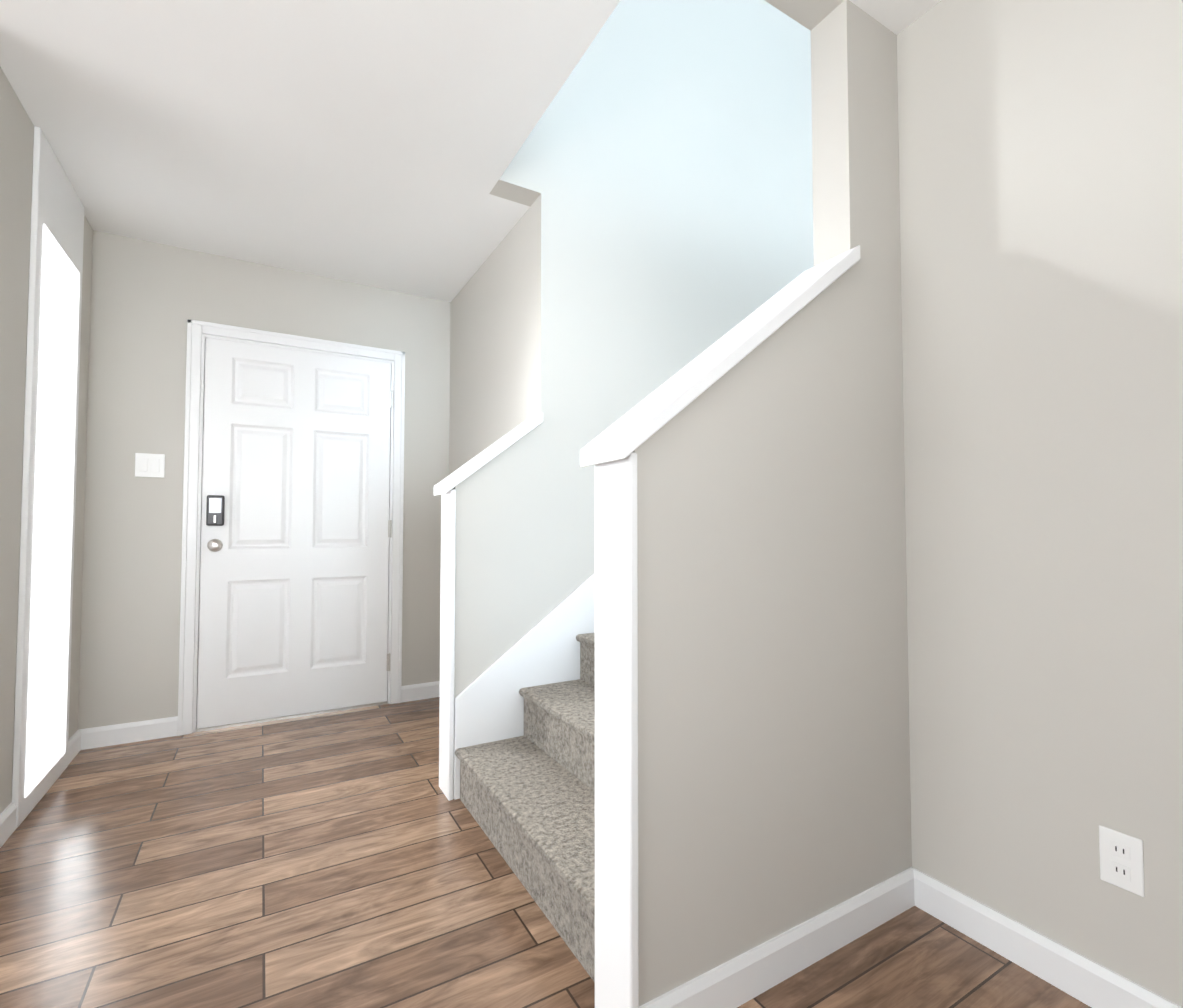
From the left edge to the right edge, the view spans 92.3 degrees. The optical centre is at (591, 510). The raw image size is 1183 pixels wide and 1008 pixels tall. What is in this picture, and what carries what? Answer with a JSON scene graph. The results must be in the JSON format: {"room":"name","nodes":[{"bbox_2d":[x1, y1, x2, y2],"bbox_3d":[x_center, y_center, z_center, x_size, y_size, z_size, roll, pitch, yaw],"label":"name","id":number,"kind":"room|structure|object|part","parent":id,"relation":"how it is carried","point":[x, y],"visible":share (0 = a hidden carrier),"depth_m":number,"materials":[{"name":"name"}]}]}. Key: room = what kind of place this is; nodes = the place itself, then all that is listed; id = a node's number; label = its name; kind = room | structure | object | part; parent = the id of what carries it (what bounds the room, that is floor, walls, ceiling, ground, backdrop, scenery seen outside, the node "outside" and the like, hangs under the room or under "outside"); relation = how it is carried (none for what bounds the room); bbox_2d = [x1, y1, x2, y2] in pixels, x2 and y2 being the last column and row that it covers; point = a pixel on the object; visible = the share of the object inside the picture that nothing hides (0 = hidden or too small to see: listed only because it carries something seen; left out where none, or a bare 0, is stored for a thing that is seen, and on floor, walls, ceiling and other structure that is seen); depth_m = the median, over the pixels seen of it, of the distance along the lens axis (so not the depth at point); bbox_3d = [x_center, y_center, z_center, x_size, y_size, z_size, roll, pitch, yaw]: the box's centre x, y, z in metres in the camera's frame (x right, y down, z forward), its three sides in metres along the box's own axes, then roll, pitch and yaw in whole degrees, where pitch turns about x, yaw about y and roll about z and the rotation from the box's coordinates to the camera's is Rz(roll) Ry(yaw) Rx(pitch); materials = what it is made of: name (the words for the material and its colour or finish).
{"room":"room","nodes":[
{"label":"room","id":0,"kind":"room"},
{"bbox_2d":[0,67,92,813],"bbox_3d":[-2.109,-0.134,2.058,0.150,2.440,1.310,1,-2,-30],"label":"wall","id":1,"kind":"structure","parent":0,"point":[16,145],"depth_m":1.90,"materials":[{"name":"beige paint"}]},
{"bbox_2d":[0,729,80,847],"bbox_3d":[-2.038,1.041,2.060,0.014,0.092,1.310,1,-2,-30],"label":"baseboard","id":2,"kind":"structure","parent":1,"relation":"attached to","point":[7,821],"depth_m":1.90,"materials":[{"name":"white wood"}]},
{"bbox_2d":[12,126,83,827],"bbox_3d":[-2.102,-0.129,2.217,0.022,2.440,0.580,1,-2,-30],"label":"window","id":3,"kind":"structure","parent":1,"relation":"in","point":[51,567],"depth_m":2.13,"materials":[{"name":"white"}]},
{"bbox_2d":[78,230,449,728],"bbox_3d":[-1.861,-0.101,3.045,2.470,2.440,0.150,1,-2,-30],"label":"wall","id":4,"kind":"structure","parent":0,"point":[145,300],"depth_m":2.81,"materials":[{"name":"beige paint"}]},
{"bbox_2d":[78,716,177,749],"bbox_3d":[-2.206,1.062,2.711,0.377,0.092,0.014,1,-2,-30],"label":"baseboard","id":5,"kind":"structure","parent":4,"relation":"attached to","point":[111,735],"depth_m":2.71,"materials":[{"name":"white wood"}]},
{"bbox_2d":[135,453,164,477],"bbox_3d":[-2.163,-0.220,2.782,0.116,0.116,0.008,1,-2,-30],"label":"switch plate","id":6,"kind":"object","parent":4,"relation":"attached to","point":[149,465],"visible":1,"depth_m":2.78,"materials":[{"name":"white plastic"}]},
{"bbox_2d":[177,319,404,735],"bbox_3d":[-1.617,0.085,3.166,1.066,2.076,0.174,1,-2,-30],"label":"door frame","id":7,"kind":"structure","parent":4,"relation":"attached to","point":[196,329],"depth_m":2.92,"materials":[{"name":"white wood"}]},
{"bbox_2d":[388,653,390,670],"bbox_3d":[-1.182,0.888,3.319,0.012,0.104,0.011,1,-2,-30],"label":"hinge","id":8,"kind":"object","parent":7,"relation":"attached to","point":[389,656],"depth_m":3.31,"materials":[{"name":"silver metal"}]},
{"bbox_2d":[388,520,391,537],"bbox_3d":[-1.185,0.109,3.346,0.022,0.104,0.016,1,-2,-30],"label":"hinge","id":9,"kind":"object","parent":7,"relation":"attached to","point":[390,528],"depth_m":3.34,"materials":[{"name":"silver metal"}]},
{"bbox_3d":[-1.188,0.109,3.349,0.022,0.100,0.008,1,-2,-30],"label":"front door hinge","id":10,"kind":"part","parent":9,"relation":"part of","materials":[{"name":"silver metal"}]},
{"bbox_2d":[391,390,393,407],"bbox_3d":[-1.182,-0.661,3.371,0.012,0.104,0.011,1,-2,-30],"label":"hinge","id":11,"kind":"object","parent":7,"relation":"attached to","point":[392,396],"depth_m":3.37,"materials":[{"name":"silver metal"}]},
{"bbox_2d":[197,338,390,728],"bbox_3d":[-1.582,0.110,3.105,0.914,1.993,0.114,1,-2,-30],"label":"front door","id":12,"kind":"structure","parent":4,"relation":"in","point":[293,607],"depth_m":3.10,"materials":[{"name":"white wood"}]},
{"bbox_3d":[-1.915,0.178,2.884,0.066,0.066,0.070,1,-2,-30],"label":"knob","id":13,"kind":"part","parent":12,"relation":"part of","materials":[{"name":"grey metal"}]},
{"bbox_2d":[206,495,224,525],"bbox_3d":[-1.922,0.002,2.903,0.076,0.155,0.040,1,-2,-30],"label":"keypad","id":14,"kind":"object","parent":12,"relation":"attached to","point":[219,519],"visible":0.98,"depth_m":2.89,"materials":[{"name":"grey metal"}]},
{"bbox_2d":[209,498,221,512],"bbox_3d":[-1.912,-0.024,2.886,0.052,0.075,0.002,1,-2,-30],"label":"screen","id":15,"kind":"object","parent":14,"relation":"attached to","point":[215,505],"visible":1,"depth_m":2.88,"materials":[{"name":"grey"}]},
{"bbox_2d":[401,681,439,702],"bbox_3d":[-1.002,1.085,3.410,0.277,0.092,0.014,1,-2,-30],"label":"baseboard","id":16,"kind":"structure","parent":4,"relation":"attached to","point":[421,691],"depth_m":3.39,"materials":[{"name":"white wood"}]},
{"bbox_2d":[0,0,940,301],"bbox_3d":[0.032,-1.541,0.976,8.820,0.300,6.210,1,-2,-30],"label":"ceiling","id":17,"kind":"structure","parent":0,"point":[376,143],"depth_m":1.95,"materials":[{"name":"paint"}]},
{"bbox_2d":[449,208,529,474],"bbox_3d":[-0.513,-0.102,3.033,0.150,2.440,1.225,1,-2,-30],"label":"wall","id":18,"kind":"structure","parent":0,"point":[489,353],"depth_m":2.90,"materials":[{"name":"beige paint"}]},
{"bbox_2d":[0,697,1090,1007],"bbox_3d":[0.032,1.108,0.888,8.820,0.120,6.210,1,-2,-30],"label":"floor","id":19,"kind":"structure","parent":0,"point":[346,859],"depth_m":1.55,"materials":[{"name":"brown wood"}]},
{"bbox_2d":[455,633,594,982],"bbox_3d":[1.577,-0.316,2.767,4.210,2.850,1.081,1,-2,-30],"label":"carpeted stairs","id":20,"kind":"structure","parent":19,"relation":"on","point":[527,799],"depth_m":1.80,"materials":[{"name":"beige carpet"}]},
{"bbox_2d":[453,0,813,798],"bbox_3d":[1.289,-1.572,3.353,4.260,5.400,0.115,1,-2,-30],"label":"wall","id":21,"kind":"structure","parent":0,"point":[671,220],"depth_m":2.62,"materials":[{"name":"beige paint"}]},
{"bbox_2d":[434,413,542,800],"bbox_3d":[-0.417,0.344,2.298,0.403,1.500,0.179,1,-2,-30],"label":"trim","id":22,"kind":"structure","parent":21,"relation":"attached to","point":[444,487],"depth_m":2.19,"materials":[{"name":"white wood"}]},
{"bbox_2d":[454,573,594,799],"bbox_3d":[1.297,-0.601,3.250,4.198,3.451,0.015,1,-2,-30],"label":"stair skirt board","id":23,"kind":"object","parent":21,"relation":"attached to","point":[488,704],"visible":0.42,"depth_m":2.28,"materials":[{"name":"white wood"}]},
{"bbox_2d":[633,0,911,1005],"bbox_3d":[1.899,-1.607,2.303,4.260,5.400,0.115,1,-2,-30],"label":"wall","id":24,"kind":"structure","parent":0,"point":[748,809],"depth_m":1.35,"materials":[{"name":"beige paint"}]},
{"bbox_2d":[580,245,859,1007],"bbox_3d":[0.336,0.185,1.335,0.734,1.754,0.179,1,-2,-30],"label":"trim","id":25,"kind":"structure","parent":24,"relation":"attached to","point":[609,454],"depth_m":1.16,"materials":[{"name":"white wood"}]},
{"bbox_2d":[639,867,914,1007],"bbox_3d":[0.486,1.016,1.320,0.917,0.092,0.014,1,-2,-30],"label":"baseboard","id":26,"kind":"structure","parent":24,"relation":"attached to","point":[743,978],"depth_m":1.30,"materials":[{"name":"white wood"}]},
{"bbox_2d":[897,0,1182,1006],"bbox_3d":[1.761,-0.195,0.226,0.150,2.440,3.255,1,-2,-30],"label":"wall","id":27,"kind":"structure","parent":0,"point":[1041,206],"depth_m":1.30,"materials":[{"name":"beige paint"}]},
{"bbox_2d":[911,867,1182,1007],"bbox_3d":[1.640,0.980,0.233,0.014,0.092,3.055,1,-2,-30],"label":"baseboard","id":28,"kind":"structure","parent":27,"relation":"attached to","point":[1084,979],"depth_m":1.30,"materials":[{"name":"white wood"}]},
{"bbox_2d":[1099,825,1143,896],"bbox_3d":[1.099,0.727,1.179,0.008,0.114,0.070,1,-2,-30],"label":"electrical outlet plate","id":29,"kind":"object","parent":27,"relation":"attached to","point":[1121,861],"visible":1,"depth_m":1.18,"materials":[{"name":"white plastic"}]},
{"bbox_2d":[1110,840,1129,860],"bbox_3d":[1.097,0.706,1.179,0.002,0.028,0.032,1,-2,-30],"label":"socket","id":30,"kind":"object","parent":29,"relation":"attached to","point":[1119,849],"depth_m":1.18,"materials":[{"name":"white plastic"}]},
{"bbox_2d":[1111,861,1130,881],"bbox_3d":[1.097,0.748,1.177,0.002,0.028,0.032,1,-2,-30],"label":"socket","id":31,"kind":"object","parent":29,"relation":"attached to","point":[1120,870],"depth_m":1.18,"materials":[{"name":"white plastic"}]}
]}

